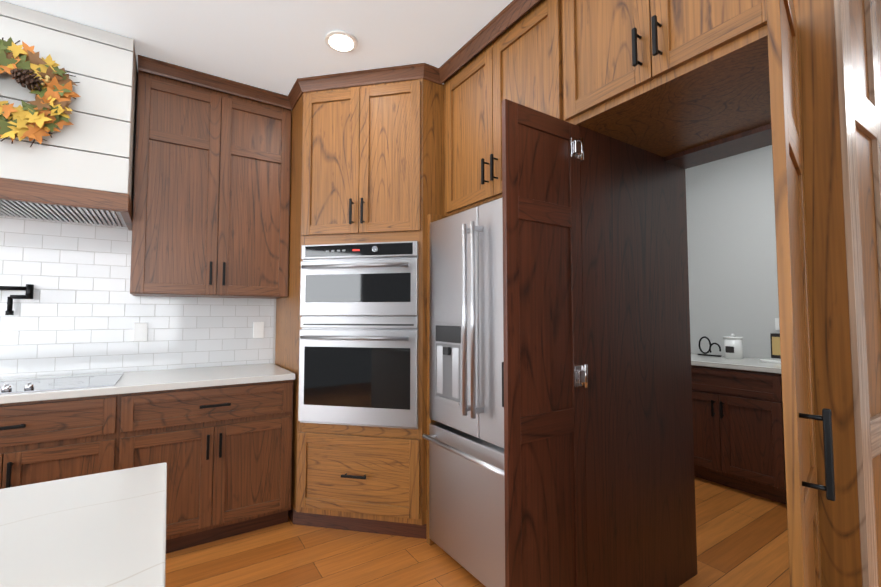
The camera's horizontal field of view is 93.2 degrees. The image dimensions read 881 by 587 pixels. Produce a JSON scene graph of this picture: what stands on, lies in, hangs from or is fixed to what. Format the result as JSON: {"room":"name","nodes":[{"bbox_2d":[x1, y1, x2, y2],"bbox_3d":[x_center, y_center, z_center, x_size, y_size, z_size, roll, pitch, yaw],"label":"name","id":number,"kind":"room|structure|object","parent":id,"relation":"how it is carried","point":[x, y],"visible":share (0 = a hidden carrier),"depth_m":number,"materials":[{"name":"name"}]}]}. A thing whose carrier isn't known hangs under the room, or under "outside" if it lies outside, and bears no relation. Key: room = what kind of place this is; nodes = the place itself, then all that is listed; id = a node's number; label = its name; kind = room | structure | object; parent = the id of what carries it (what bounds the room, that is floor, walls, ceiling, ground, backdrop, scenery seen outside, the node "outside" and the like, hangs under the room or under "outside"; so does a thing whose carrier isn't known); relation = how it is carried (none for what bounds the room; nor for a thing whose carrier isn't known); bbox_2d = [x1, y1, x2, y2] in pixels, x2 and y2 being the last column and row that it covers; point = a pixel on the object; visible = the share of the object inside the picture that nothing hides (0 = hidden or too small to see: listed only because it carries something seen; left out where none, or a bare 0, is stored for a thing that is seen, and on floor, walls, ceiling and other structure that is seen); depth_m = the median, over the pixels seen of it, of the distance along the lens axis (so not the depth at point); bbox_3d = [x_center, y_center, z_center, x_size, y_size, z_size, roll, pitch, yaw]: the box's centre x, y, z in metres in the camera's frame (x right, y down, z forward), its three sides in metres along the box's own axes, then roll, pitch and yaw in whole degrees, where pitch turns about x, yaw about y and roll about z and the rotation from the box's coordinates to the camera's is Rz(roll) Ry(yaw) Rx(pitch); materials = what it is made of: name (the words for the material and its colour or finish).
{"room":"kitchen","nodes":[
{"label":"kitchen","id":0,"kind":"room"},
{"bbox_2d":[14,299,275,378],"bbox_3d":[-2.582,0.023,2.270,6.400,2.720,0.120,2,-3,-33],"label":"wall","id":1,"kind":"structure","parent":0,"point":[274,335],"depth_m":3.07,"materials":[{"name":"white tile"}]},
{"bbox_2d":[0,0,137,230],"bbox_3d":[-2.108,-0.879,2.193,0.812,0.921,0.594,2,-3,-33],"label":"range hood","id":2,"kind":"object","parent":1,"relation":"attached to","point":[81,169],"visible":0.94,"depth_m":2.07,"materials":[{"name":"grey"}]},
{"bbox_2d":[0,37,80,146],"bbox_3d":[-1.951,-0.928,1.885,0.486,0.494,0.100,2,-3,-33],"label":"wreath","id":3,"kind":"object","parent":2,"relation":"hanging from","point":[50,83],"visible":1,"depth_m":1.92,"materials":[{"name":"orange"}]},
{"bbox_2d":[0,215,273,378],"bbox_3d":[-2.140,0.007,2.485,2.174,0.946,0.003,2,-3,-33],"label":"wall tile","id":4,"kind":"structure","parent":1,"relation":"attached to","point":[83,310],"depth_m":2.52,"materials":[{"name":"white tile"}]},
{"bbox_2d":[0,284,33,314],"bbox_3d":[-2.377,0.033,2.266,0.243,0.170,0.100,2,-3,-33],"label":"pot filler","id":5,"kind":"object","parent":4,"relation":"attached to","point":[29,290],"visible":1,"depth_m":2.27,"materials":[{"name":"black metal"}]},
{"bbox_2d":[134,323,147,341],"bbox_3d":[-1.890,0.244,2.627,0.070,0.115,0.011,2,-3,-33],"label":"outlet","id":6,"kind":"object","parent":4,"relation":"attached to","point":[140,331],"depth_m":2.62,"materials":[{"name":"white plastic"}]},
{"bbox_2d":[253,322,263,337],"bbox_3d":[-1.312,0.263,3.003,0.070,0.115,0.011,2,-3,-33],"label":"outlet","id":7,"kind":"object","parent":4,"relation":"attached to","point":[258,327],"depth_m":3.00,"materials":[{"name":"white plastic"}]},
{"bbox_2d":[130,70,290,298],"bbox_3d":[-1.454,-0.638,2.703,0.846,1.315,0.435,2,-3,-33],"label":"upper cabinet","id":8,"kind":"object","parent":1,"relation":"attached to","point":[211,201],"visible":1,"depth_m":2.53,"materials":[{"name":"brown wood"}]},
{"bbox_2d":[1,0,512,110],"bbox_3d":[1.872,-1.450,0.638,12.000,0.060,8.400,2,-3,-33],"label":"ceiling","id":9,"kind":"structure","parent":0,"point":[279,46],"depth_m":2.13,"materials":[{"name":"white paint"}]},
{"bbox_2d":[138,55,289,109],"bbox_3d":[-1.346,-1.288,2.573,0.849,0.069,0.042,2,-3,-33],"label":"crown molding","id":10,"kind":"structure","parent":9,"relation":"attached to","point":[145,64],"depth_m":2.53,"materials":[{"name":"brown wood"}]},
{"bbox_2d":[325,30,357,52],"bbox_3d":[-0.525,-1.333,2.211,0.170,0.016,0.170,2,-3,-33],"label":"recessed light","id":11,"kind":"object","parent":9,"relation":"in","point":[340,41],"visible":0.98,"depth_m":2.19,"materials":[{"name":"white plastic"}]},
{"bbox_2d":[286,63,433,109],"bbox_3d":[-0.538,-1.287,2.582,0.599,0.069,0.791,2,-3,-33],"label":"crown molding","id":12,"kind":"structure","parent":9,"relation":"attached to","point":[412,71],"depth_m":2.50,"materials":[{"name":"brown wood"}]},
{"bbox_2d":[422,76,433,81],"bbox_3d":[-0.068,-1.294,2.442,0.086,0.069,0.042,2,-3,-33],"label":"crown molding","id":13,"kind":"structure","parent":9,"relation":"attached to","point":[424,77],"depth_m":2.45,"materials":[{"name":"brown wood"}]},
{"bbox_2d":[434,0,540,84],"bbox_3d":[0.470,-1.329,1.745,0.054,0.069,1.800,2,-3,-33],"label":"crown molding","id":14,"kind":"structure","parent":9,"relation":"attached to","point":[505,18],"depth_m":2.13,"materials":[{"name":"brown wood"}]},
{"bbox_2d":[165,476,789,586],"bbox_3d":[1.872,1.326,0.499,12.000,0.060,8.400,2,-3,-33],"label":"floor","id":15,"kind":"structure","parent":0,"point":[741,538],"depth_m":2.19,"materials":[{"name":"brown wood"}]},
{"bbox_2d":[0,394,115,488],"bbox_3d":[-2.098,0.936,2.086,0.800,0.878,0.632,2,-3,-33],"label":"base cabinet","id":16,"kind":"object","parent":15,"relation":"on","point":[56,439],"depth_m":1.93,"materials":[{"name":"brown wood"}]},
{"bbox_2d":[0,363,294,403],"bbox_3d":[-1.960,0.463,2.183,2.172,0.075,0.658,2,-3,-33],"label":"countertop","id":17,"kind":"structure","parent":16,"relation":"on","point":[16,390],"depth_m":2.23,"materials":[{"name":"grey stone"}]},
{"bbox_2d":[0,372,123,393],"bbox_3d":[-2.082,0.440,2.086,0.760,0.040,0.530,2,-3,-33],"label":"cooktop","id":18,"kind":"object","parent":17,"relation":"in","point":[56,383],"depth_m":2.10,"materials":[{"name":"white glass"}]},
{"bbox_2d":[0,463,166,586],"bbox_3d":[-0.567,0.787,-0.523,1.490,0.914,2.630,2,-3,-33],"label":"kitchen island","id":19,"kind":"object","parent":15,"relation":"on","point":[105,529],"visible":1,"depth_m":0.68,"materials":[{"name":"grey paint"}]},
{"bbox_2d":[112,380,292,553],"bbox_3d":[-1.411,0.959,2.534,0.842,0.878,0.632,2,-3,-33],"label":"base cabinet","id":20,"kind":"object","parent":15,"relation":"on","point":[224,452],"depth_m":2.28,"materials":[{"name":"brown wood"}]},
{"bbox_2d":[275,78,443,538],"bbox_3d":[-0.329,0.087,2.937,1.345,2.660,1.213,2,-3,-33],"label":"tall cabinet","id":21,"kind":"object","parent":15,"relation":"on","point":[366,180],"visible":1,"depth_m":2.22,"materials":[{"name":"brown wood"}]},
{"bbox_2d":[298,241,418,428],"bbox_3d":[-0.485,0.234,2.415,0.548,1.060,0.548,2,-3,-33],"label":"wall oven","id":22,"kind":"object","parent":21,"relation":"in","point":[358,365],"depth_m":2.40,"materials":[{"name":"silver metal"}]},
{"bbox_2d":[422,198,504,586],"bbox_3d":[0.447,0.482,2.127,0.777,1.790,0.886,2,-3,-33],"label":"fridge","id":23,"kind":"object","parent":15,"relation":"on","point":[465,437],"visible":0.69,"depth_m":1.98,"materials":[{"name":"silver metal"}]},
{"bbox_2d":[559,0,880,586],"bbox_3d":[1.010,-0.005,1.509,0.667,2.700,0.846,2,-3,-33],"label":"tall cabinet","id":24,"kind":"object","parent":15,"relation":"on","point":[653,100],"depth_m":1.57,"materials":[{"name":"brown wood"}]},
{"bbox_2d":[502,99,587,586],"bbox_3d":[0.387,0.322,1.547,0.406,2.010,0.066,2,-3,-30],"label":"pantry door","id":25,"kind":"structure","parent":24,"relation":"attached to","point":[544,375],"depth_m":1.53,"materials":[{"name":"brown wood"}]},
{"bbox_2d":[766,0,834,586],"bbox_3d":[0.786,0.289,0.889,0.066,2.010,0.406,-3,-4,42],"label":"pantry door","id":26,"kind":"structure","parent":24,"relation":"attached to","point":[803,487],"depth_m":0.79,"materials":[{"name":"brown wood"}]},
{"bbox_2d":[691,365,786,504],"bbox_3d":[2.304,0.993,3.218,0.618,0.878,0.770,2,-3,-33],"label":"base cabinet","id":27,"kind":"object","parent":15,"relation":"on","point":[738,434],"visible":0.33,"depth_m":2.93,"materials":[{"name":"brown wood"}]},
{"bbox_2d":[691,353,780,373],"bbox_3d":[2.228,0.541,3.347,0.631,0.035,2.470,2,-3,-33],"label":"countertop","id":28,"kind":"structure","parent":27,"relation":"on","point":[750,364],"depth_m":3.08,"materials":[{"name":"grey stone"}]},
{"bbox_2d":[698,336,721,356],"bbox_3d":[2.308,0.453,3.576,0.020,0.165,0.182,2,-3,-33],"label":"decorative sign","id":29,"kind":"object","parent":28,"relation":"on","point":[708,351],"visible":1,"depth_m":3.57,"materials":[{"name":"black metal"}]},
{"bbox_2d":[723,334,742,358],"bbox_3d":[2.364,0.424,3.363,0.132,0.200,0.132,2,-3,-33],"label":"canister","id":30,"kind":"object","parent":28,"relation":"on","point":[733,346],"visible":1,"depth_m":3.31,"materials":[{"name":"white ceramic"}]},
{"bbox_2d":[760,333,780,362],"bbox_3d":[2.627,0.404,3.034,0.260,0.208,0.420,2,-3,-33],"label":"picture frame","id":31,"kind":"object","parent":28,"relation":"on","point":[775,349],"visible":0.29,"depth_m":3.19,"materials":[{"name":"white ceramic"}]},
{"bbox_2d":[439,0,562,219],"bbox_3d":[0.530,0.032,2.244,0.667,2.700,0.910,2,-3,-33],"label":"upper cabinet","id":32,"kind":"object","parent":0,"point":[523,65],"depth_m":2.09,"materials":[{"name":"brown wood"}]},
{"bbox_2d":[685,145,779,358],"bbox_3d":[2.512,0.092,3.629,0.120,2.720,2.605,2,-3,-33],"label":"wall","id":33,"kind":"structure","parent":0,"point":[732,256],"depth_m":3.56,"materials":[{"name":"grey paint"}]},
{"bbox_2d":[775,318,779,329],"bbox_3d":[2.667,0.241,3.266,0.005,0.095,0.070,2,-3,-33],"label":"outlet","id":34,"kind":"object","parent":33,"relation":"attached to","point":[777,324],"visible":0.44,"depth_m":3.28,"materials":[{"name":"white plastic"}]}
]}

